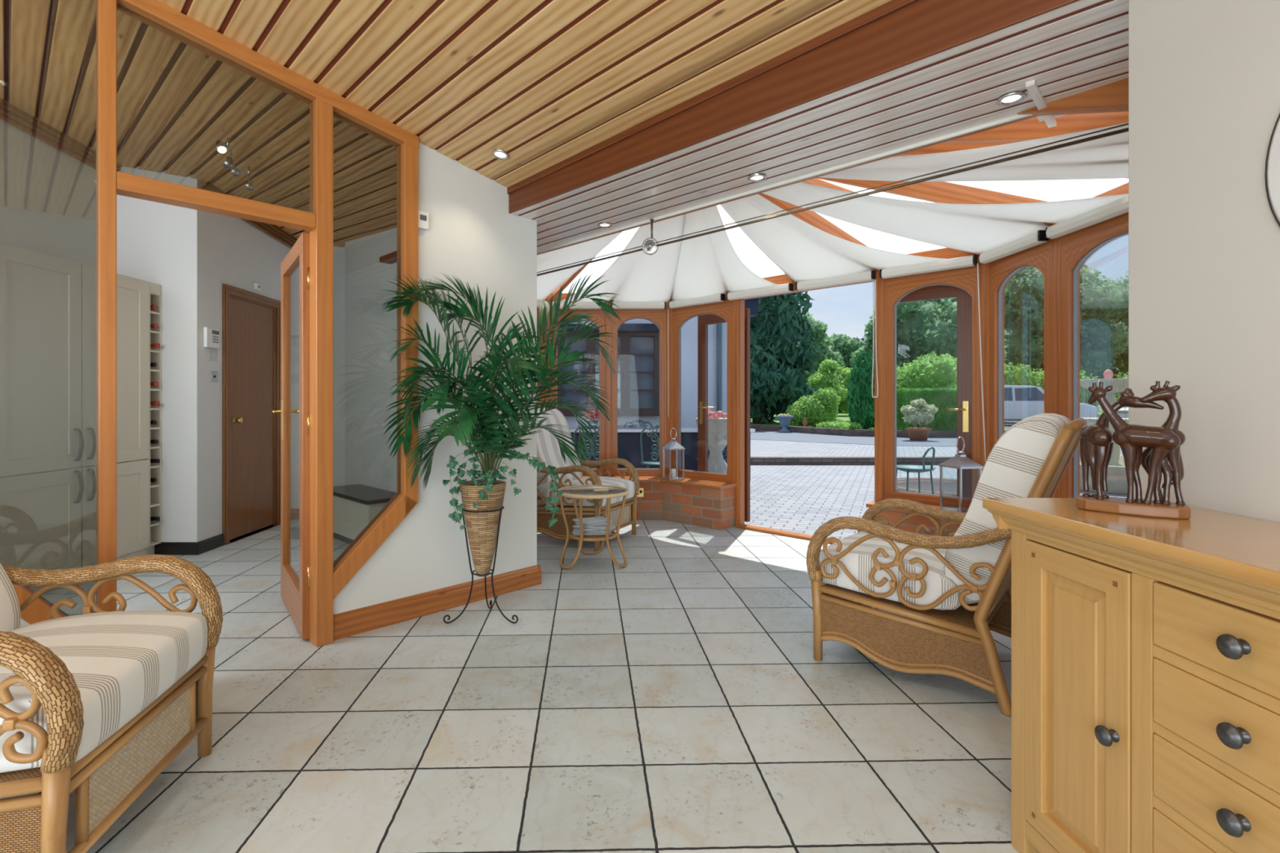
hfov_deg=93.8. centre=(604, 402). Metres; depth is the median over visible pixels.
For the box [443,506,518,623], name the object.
plant stand
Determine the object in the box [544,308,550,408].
trim
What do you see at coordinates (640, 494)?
wall socket
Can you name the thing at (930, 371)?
shrub
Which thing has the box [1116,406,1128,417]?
car
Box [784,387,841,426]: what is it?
shrub
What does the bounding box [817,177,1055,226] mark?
trim
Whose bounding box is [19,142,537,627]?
wall
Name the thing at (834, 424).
shrub
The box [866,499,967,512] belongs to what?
trim
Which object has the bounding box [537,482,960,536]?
wall
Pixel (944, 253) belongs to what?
trim
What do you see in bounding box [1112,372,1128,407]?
shrub
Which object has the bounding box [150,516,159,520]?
wine bottle
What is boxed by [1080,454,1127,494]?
basin
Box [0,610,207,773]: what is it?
seat cushion
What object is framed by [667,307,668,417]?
blind cord
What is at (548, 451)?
cushion
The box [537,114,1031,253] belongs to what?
trim
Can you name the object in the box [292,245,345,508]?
wall
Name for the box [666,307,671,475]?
trim
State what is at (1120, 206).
roller blind
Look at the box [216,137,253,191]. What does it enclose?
track light
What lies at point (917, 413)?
potted shrub
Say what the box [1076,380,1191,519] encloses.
carving
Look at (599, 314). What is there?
window
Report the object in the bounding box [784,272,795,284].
trim
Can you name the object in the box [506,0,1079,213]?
beam
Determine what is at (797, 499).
paving
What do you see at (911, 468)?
wire chair
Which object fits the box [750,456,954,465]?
step
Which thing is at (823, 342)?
tree
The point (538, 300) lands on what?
roller blind
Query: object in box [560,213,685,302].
sail
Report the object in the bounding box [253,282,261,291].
sensor
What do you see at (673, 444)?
lantern
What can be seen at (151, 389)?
shelf
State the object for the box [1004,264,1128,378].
tree
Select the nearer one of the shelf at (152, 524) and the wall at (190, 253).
the shelf at (152, 524)
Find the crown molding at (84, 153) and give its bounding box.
[0,97,297,248]
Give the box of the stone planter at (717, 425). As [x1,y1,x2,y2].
[695,408,727,474]
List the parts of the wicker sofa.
panel, rail, seat, rail, arm, leg, arm, rail, rail, rail, panel, panel, leg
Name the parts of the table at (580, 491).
leg, leg, glass, leg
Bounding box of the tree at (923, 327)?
[863,297,1008,364]
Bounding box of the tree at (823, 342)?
[802,311,845,386]
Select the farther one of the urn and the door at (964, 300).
the urn
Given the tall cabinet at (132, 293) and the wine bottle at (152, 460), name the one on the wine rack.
the wine bottle at (152, 460)
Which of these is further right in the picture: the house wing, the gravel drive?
the gravel drive
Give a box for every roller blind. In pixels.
[537,299,548,308]
[551,301,605,309]
[610,301,666,309]
[668,293,724,308]
[726,283,793,300]
[795,270,875,290]
[880,254,977,279]
[978,230,1048,263]
[1045,195,1128,239]
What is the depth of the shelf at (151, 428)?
4.36 m
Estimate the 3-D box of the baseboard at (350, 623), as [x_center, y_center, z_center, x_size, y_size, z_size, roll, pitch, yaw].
[-0.839,1.062,3.259,0.020,0.115,1.258,0,0,45]
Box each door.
[222,283,280,545]
[271,232,309,639]
[697,308,750,521]
[898,284,972,497]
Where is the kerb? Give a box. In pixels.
[750,425,1006,437]
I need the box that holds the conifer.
[750,290,824,423]
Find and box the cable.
[537,123,1128,275]
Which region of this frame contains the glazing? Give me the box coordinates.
[562,177,1128,293]
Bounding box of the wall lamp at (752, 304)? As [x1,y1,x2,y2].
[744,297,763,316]
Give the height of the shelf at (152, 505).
0.014 m
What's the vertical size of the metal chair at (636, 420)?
0.897 m
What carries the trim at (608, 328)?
attached to the wall at (708, 508)
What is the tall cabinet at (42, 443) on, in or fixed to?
on the floor
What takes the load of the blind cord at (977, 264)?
hanging from the roller blind at (969, 260)
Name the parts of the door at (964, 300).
handle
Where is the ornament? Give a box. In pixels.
[802,417,808,426]
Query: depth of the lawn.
28.80 m
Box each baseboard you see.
[154,542,199,555]
[195,533,224,554]
[290,508,293,519]
[292,508,299,519]
[333,564,541,640]
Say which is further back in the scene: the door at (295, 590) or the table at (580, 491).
the table at (580, 491)
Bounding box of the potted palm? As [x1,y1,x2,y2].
[380,271,624,490]
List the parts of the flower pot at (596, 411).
pot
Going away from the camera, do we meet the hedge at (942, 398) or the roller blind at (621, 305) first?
the roller blind at (621, 305)
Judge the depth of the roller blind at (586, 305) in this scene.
5.86 m
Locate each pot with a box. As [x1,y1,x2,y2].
[584,408,599,428]
[906,427,931,440]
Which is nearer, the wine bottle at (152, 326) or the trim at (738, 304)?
the wine bottle at (152, 326)
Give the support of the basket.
hanging from the plant stand
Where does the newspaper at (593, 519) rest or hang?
on the newspaper at (602, 522)
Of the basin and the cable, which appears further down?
the basin
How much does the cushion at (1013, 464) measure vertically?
0.766 m
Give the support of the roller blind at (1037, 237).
attached to the window at (1002, 270)
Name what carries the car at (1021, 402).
on the gravel drive
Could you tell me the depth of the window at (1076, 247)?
3.31 m
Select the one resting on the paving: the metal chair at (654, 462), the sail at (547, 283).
the metal chair at (654, 462)
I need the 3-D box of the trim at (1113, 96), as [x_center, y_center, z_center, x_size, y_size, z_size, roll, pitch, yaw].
[1.136,-1.415,2.915,0.048,0.897,2.568,0,0,-39]
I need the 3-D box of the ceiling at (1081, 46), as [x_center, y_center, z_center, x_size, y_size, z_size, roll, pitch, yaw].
[0.431,-1.136,3.161,5.460,0.064,0.850,0,0,45]
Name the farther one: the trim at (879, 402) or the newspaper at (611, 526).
the trim at (879, 402)
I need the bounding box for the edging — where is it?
[896,477,956,496]
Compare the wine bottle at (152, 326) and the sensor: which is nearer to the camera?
the wine bottle at (152, 326)
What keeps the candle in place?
on the lantern at (673, 444)
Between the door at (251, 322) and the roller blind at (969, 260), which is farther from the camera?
the door at (251, 322)
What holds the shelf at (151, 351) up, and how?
attached to the wine rack
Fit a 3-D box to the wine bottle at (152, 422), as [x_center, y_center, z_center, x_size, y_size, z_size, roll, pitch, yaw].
[-3.418,0.145,4.349,0.314,0.074,0.074,0,0,0]
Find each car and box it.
[1004,385,1098,420]
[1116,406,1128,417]
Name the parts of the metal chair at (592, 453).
frame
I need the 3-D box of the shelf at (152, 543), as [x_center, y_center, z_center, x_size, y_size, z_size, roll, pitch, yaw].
[-3.427,1.028,4.349,0.326,0.014,0.094,0,0,0]
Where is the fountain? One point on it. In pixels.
(1117, 482)
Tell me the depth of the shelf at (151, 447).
4.35 m
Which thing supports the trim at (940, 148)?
attached to the glazing
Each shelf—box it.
[150,311,159,315]
[150,330,159,333]
[150,350,159,352]
[150,368,159,372]
[150,388,159,391]
[150,426,159,429]
[150,446,159,448]
[150,465,159,468]
[150,484,159,488]
[150,503,159,507]
[150,522,159,526]
[150,541,159,546]
[571,531,614,537]
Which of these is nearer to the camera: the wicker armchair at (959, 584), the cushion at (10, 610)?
the cushion at (10, 610)
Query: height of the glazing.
0.802 m
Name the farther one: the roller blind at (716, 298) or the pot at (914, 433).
the pot at (914, 433)
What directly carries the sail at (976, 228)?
hanging from the trim at (815, 181)
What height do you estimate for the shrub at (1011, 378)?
2.893 m
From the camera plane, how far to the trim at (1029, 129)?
2.51 m
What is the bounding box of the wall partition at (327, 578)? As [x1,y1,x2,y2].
[13,0,418,647]
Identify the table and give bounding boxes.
[557,484,629,568]
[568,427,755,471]
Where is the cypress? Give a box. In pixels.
[845,351,874,428]
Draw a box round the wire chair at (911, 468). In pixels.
[896,446,935,494]
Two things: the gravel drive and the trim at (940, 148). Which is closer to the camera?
the trim at (940, 148)
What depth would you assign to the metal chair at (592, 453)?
6.88 m
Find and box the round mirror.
[1264,113,1279,226]
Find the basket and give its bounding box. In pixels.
[459,480,506,576]
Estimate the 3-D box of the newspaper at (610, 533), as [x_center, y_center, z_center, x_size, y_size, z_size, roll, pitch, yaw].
[-0.085,0.903,4.177,0.262,0.011,0.185,0,0,-4]
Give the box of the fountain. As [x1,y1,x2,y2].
[1080,368,1128,494]
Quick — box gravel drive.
[750,420,1020,446]
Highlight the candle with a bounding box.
[671,468,675,477]
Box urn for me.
[775,413,794,432]
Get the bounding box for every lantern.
[662,427,684,480]
[938,436,982,512]
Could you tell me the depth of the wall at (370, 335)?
5.14 m
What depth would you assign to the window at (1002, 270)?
3.94 m
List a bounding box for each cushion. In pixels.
[0,563,20,631]
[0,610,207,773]
[537,407,582,497]
[542,476,635,506]
[818,531,961,609]
[943,413,1071,604]
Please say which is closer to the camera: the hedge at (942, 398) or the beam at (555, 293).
the beam at (555, 293)
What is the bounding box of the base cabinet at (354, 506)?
[333,484,396,544]
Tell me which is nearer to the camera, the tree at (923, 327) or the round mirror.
the round mirror
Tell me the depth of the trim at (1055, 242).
3.40 m
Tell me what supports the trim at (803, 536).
attached to the wall at (708, 508)
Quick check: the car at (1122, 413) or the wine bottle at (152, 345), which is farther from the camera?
the car at (1122, 413)
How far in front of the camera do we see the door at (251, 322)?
5.07 m
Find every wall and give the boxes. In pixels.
[0,111,96,267]
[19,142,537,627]
[116,164,292,542]
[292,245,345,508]
[345,227,396,492]
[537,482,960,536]
[1128,0,1279,522]
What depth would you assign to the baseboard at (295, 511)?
5.73 m
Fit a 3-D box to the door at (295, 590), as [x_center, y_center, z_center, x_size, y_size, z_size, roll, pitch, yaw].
[-1.616,0.158,3.100,0.152,1.900,0.771,0,0,-32]
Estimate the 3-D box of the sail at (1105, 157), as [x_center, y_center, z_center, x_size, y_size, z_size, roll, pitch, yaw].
[1.382,-1.329,3.213,0.820,0.687,2.451,0,0,-45]
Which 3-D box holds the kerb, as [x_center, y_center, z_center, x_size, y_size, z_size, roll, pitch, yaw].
[3.969,0.940,20.368,20.160,0.260,3.491,0,0,17]
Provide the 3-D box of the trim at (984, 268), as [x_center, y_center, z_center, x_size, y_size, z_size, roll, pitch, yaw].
[2.605,-0.136,4.042,0.105,1.728,0.085,0,0,-23]
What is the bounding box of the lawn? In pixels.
[750,407,1102,430]
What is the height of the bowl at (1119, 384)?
0.200 m
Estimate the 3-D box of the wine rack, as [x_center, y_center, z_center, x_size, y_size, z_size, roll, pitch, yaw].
[-3.437,0.128,4.349,0.350,1.985,0.112,0,0,0]
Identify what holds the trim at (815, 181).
attached to the glazing
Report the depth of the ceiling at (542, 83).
2.68 m
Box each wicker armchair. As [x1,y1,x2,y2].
[537,407,639,551]
[806,413,1087,716]
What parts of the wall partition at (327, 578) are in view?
sloping rail, post, rail, pane, post, sloping rail, pane, post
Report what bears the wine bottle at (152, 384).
on the wine rack
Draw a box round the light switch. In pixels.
[210,370,217,382]
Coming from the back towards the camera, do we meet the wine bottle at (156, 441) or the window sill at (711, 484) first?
the window sill at (711, 484)
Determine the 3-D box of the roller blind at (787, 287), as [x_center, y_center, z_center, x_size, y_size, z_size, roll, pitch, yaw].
[1.338,-0.957,5.186,0.620,0.076,0.070,0,0,45]
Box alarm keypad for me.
[203,327,219,360]
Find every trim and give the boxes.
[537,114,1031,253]
[544,182,1128,308]
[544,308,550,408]
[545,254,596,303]
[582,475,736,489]
[604,302,612,475]
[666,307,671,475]
[733,298,744,526]
[737,524,839,544]
[758,192,879,271]
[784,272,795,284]
[802,177,978,257]
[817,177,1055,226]
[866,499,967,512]
[874,271,884,501]
[893,142,1017,156]
[940,111,1128,143]
[980,262,989,470]
[1017,77,1128,115]
[1050,236,1060,497]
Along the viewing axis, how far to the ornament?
20.79 m
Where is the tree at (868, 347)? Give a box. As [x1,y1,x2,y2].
[849,315,908,368]
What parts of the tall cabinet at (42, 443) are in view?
door, door, handle, handle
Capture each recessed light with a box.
[491,149,509,159]
[597,222,612,227]
[747,173,766,182]
[995,90,1026,105]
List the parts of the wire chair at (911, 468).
leg, seat, leg, leg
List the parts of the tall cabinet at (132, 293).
handle, handle, door, door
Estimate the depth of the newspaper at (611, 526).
4.08 m
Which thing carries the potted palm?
in the basket
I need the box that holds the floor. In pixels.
[0,519,1018,852]
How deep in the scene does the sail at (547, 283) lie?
4.99 m
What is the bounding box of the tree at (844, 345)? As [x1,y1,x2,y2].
[830,333,862,408]
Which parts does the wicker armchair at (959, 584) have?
leg, panel, rail, rail, apron rail, panel, apron rail, arm, arm, seat, rail, apron rail, panel, apron rail, rail, leg, leg, rail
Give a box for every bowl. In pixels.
[1080,377,1128,393]
[1083,417,1128,431]
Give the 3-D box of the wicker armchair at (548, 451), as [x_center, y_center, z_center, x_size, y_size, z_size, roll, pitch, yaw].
[-0.272,0.584,5.003,0.946,1.083,0.720,0,0,29]
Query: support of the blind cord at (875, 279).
hanging from the roller blind at (865, 276)
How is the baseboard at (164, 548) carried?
attached to the wall at (190, 253)
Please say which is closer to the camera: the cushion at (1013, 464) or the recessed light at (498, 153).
the cushion at (1013, 464)
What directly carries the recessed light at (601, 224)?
in the ceiling at (1081, 46)
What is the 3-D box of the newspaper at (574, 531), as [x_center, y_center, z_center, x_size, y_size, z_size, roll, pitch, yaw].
[-0.085,0.891,4.171,0.256,0.011,0.176,0,0,5]
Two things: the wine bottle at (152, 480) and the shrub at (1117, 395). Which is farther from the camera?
the shrub at (1117, 395)
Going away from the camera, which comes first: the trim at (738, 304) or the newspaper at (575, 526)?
the newspaper at (575, 526)
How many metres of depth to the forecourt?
12.70 m
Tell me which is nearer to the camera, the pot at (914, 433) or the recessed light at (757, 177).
the recessed light at (757, 177)
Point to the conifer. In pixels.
(780, 356)
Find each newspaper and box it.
[572,515,612,524]
[572,523,611,528]
[572,530,609,533]
[573,524,615,531]
[573,528,613,532]
[573,529,611,535]
[575,520,610,524]
[576,524,610,526]
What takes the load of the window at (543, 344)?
in the wall at (708, 508)
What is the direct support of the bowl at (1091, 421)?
on the fountain
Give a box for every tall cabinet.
[0,242,84,594]
[78,264,149,567]
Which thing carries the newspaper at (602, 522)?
on the newspaper at (576, 524)
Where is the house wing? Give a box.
[557,314,727,427]
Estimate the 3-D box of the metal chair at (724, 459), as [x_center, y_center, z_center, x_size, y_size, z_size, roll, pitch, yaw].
[1.363,0.699,7.483,0.436,0.897,0.466,0,0,-11]
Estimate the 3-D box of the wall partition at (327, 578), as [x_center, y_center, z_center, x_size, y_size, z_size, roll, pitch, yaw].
[-1.735,-0.305,2.377,0.100,2.850,2.108,0,0,45]
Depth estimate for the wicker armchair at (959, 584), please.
2.34 m
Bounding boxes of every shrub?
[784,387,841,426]
[806,357,853,421]
[815,420,862,429]
[896,351,956,390]
[900,398,937,440]
[1004,362,1101,420]
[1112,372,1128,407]
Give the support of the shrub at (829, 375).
on the lawn
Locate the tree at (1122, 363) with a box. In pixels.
[1091,270,1128,378]
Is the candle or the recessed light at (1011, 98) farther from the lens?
the candle
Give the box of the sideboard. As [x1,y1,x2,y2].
[982,497,1279,852]
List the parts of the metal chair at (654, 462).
frame, seat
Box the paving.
[744,465,1127,539]
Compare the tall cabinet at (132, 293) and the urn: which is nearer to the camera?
the tall cabinet at (132, 293)
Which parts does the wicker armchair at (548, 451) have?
apron rail, apron rail, rail, panel, rail, seat, arm, leg, panel, arm, rail, rail, panel, rail, leg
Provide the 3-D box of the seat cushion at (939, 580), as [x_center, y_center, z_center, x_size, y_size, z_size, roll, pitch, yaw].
[1.339,0.725,2.678,0.594,0.185,0.570,0,0,42]
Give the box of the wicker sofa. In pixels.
[0,554,222,852]
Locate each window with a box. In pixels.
[537,307,544,406]
[550,309,604,475]
[612,308,666,475]
[671,300,733,482]
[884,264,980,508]
[989,240,1050,453]
[1060,212,1128,497]
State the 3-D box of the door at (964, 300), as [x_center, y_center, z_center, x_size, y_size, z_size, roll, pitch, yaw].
[2.388,0.115,4.442,0.608,1.950,0.154,0,0,39]
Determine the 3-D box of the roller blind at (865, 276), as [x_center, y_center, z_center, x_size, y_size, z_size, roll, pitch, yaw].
[1.810,-0.957,4.714,0.620,0.076,0.070,0,0,45]
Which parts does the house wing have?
window sill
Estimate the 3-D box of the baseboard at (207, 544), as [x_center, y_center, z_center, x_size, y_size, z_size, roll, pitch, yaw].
[-2.990,1.074,4.546,0.018,0.090,0.308,0,0,0]
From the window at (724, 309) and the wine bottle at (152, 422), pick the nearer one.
the wine bottle at (152, 422)
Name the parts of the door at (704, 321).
handle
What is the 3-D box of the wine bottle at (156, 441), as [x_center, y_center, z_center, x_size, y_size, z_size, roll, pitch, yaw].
[-3.412,0.285,4.349,0.326,0.074,0.074,0,0,0]
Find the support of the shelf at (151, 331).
attached to the wine rack
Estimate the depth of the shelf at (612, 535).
4.07 m
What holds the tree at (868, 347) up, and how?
on the lawn
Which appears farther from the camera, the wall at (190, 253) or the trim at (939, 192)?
the wall at (190, 253)
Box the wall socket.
[637,488,643,497]
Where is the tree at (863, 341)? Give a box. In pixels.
[837,337,865,412]
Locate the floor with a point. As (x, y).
(676, 699)
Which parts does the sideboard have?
corner post, rail, raised panel, door, knob, moulding, rail, drawer, drawer rail, drawer rail, drawer rail, drawer, drawer, drawer, knob, knob, knob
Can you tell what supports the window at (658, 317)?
in the wall at (708, 508)
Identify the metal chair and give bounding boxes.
[573,424,599,465]
[623,419,652,427]
[640,424,659,468]
[695,444,727,471]
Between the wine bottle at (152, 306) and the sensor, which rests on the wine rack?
the wine bottle at (152, 306)
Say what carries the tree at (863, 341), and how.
on the lawn
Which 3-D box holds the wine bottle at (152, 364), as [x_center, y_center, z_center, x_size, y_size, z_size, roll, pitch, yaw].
[-3.418,-0.275,4.349,0.314,0.074,0.074,0,0,0]
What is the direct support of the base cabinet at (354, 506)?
on the floor
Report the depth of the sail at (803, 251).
4.41 m
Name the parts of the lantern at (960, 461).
handle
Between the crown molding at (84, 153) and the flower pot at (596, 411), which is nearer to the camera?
the crown molding at (84, 153)
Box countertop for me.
[333,484,396,504]
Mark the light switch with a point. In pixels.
(214, 375)
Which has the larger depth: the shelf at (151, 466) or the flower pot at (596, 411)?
the flower pot at (596, 411)
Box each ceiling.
[0,0,891,247]
[379,0,1128,264]
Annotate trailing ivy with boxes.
[442,449,563,531]
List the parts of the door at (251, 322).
knob, panel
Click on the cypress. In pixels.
(860, 403)
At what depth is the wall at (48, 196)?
3.87 m
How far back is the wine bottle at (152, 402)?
4.34 m
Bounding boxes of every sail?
[537,231,622,300]
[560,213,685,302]
[671,205,777,301]
[720,194,946,282]
[762,182,1128,253]
[819,122,1128,182]
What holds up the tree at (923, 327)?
on the lawn
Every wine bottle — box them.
[150,304,156,309]
[150,324,158,328]
[150,342,159,347]
[150,362,156,366]
[150,382,158,386]
[150,400,159,405]
[150,420,156,424]
[150,439,158,444]
[150,458,159,462]
[150,478,156,482]
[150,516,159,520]
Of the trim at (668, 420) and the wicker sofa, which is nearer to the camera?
the wicker sofa
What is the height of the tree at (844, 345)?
5.557 m
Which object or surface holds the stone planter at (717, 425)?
on the paving
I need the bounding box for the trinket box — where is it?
[592,488,608,491]
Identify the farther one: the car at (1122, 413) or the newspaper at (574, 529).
the car at (1122, 413)
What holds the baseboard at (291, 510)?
attached to the wall at (190, 253)
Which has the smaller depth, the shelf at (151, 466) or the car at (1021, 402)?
the shelf at (151, 466)
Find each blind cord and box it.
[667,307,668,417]
[871,279,878,397]
[977,263,986,462]
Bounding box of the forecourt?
[750,439,1122,457]
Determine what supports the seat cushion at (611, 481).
on the wicker armchair at (548, 451)
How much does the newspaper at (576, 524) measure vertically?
0.010 m
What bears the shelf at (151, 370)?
attached to the wine rack
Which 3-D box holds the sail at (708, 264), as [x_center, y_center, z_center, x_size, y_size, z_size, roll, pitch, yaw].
[1.038,-1.327,5.026,0.901,0.691,1.750,0,0,0]
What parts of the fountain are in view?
stem, stem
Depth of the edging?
7.52 m
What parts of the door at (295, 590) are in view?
handle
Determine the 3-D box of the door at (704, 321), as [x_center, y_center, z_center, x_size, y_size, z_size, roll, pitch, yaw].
[1.131,0.115,5.699,0.154,1.950,0.603,0,0,-39]
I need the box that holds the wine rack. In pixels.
[146,282,160,555]
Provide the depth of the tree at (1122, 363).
39.64 m
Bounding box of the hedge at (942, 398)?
[896,387,956,430]
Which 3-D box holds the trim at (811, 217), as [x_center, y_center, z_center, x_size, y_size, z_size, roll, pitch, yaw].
[1.364,-1.415,4.349,1.602,0.889,0.048,0,0,-13]
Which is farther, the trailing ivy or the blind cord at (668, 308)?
the blind cord at (668, 308)
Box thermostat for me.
[417,210,428,230]
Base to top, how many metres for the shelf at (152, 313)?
0.014 m
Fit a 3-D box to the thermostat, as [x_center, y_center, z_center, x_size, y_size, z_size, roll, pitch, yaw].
[-0.954,-0.955,3.139,0.026,0.088,0.068,0,0,45]
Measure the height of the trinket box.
0.012 m
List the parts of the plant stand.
leg, leg, leg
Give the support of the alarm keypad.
attached to the wall at (190, 253)
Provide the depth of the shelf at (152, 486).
4.39 m
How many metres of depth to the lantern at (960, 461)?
3.92 m

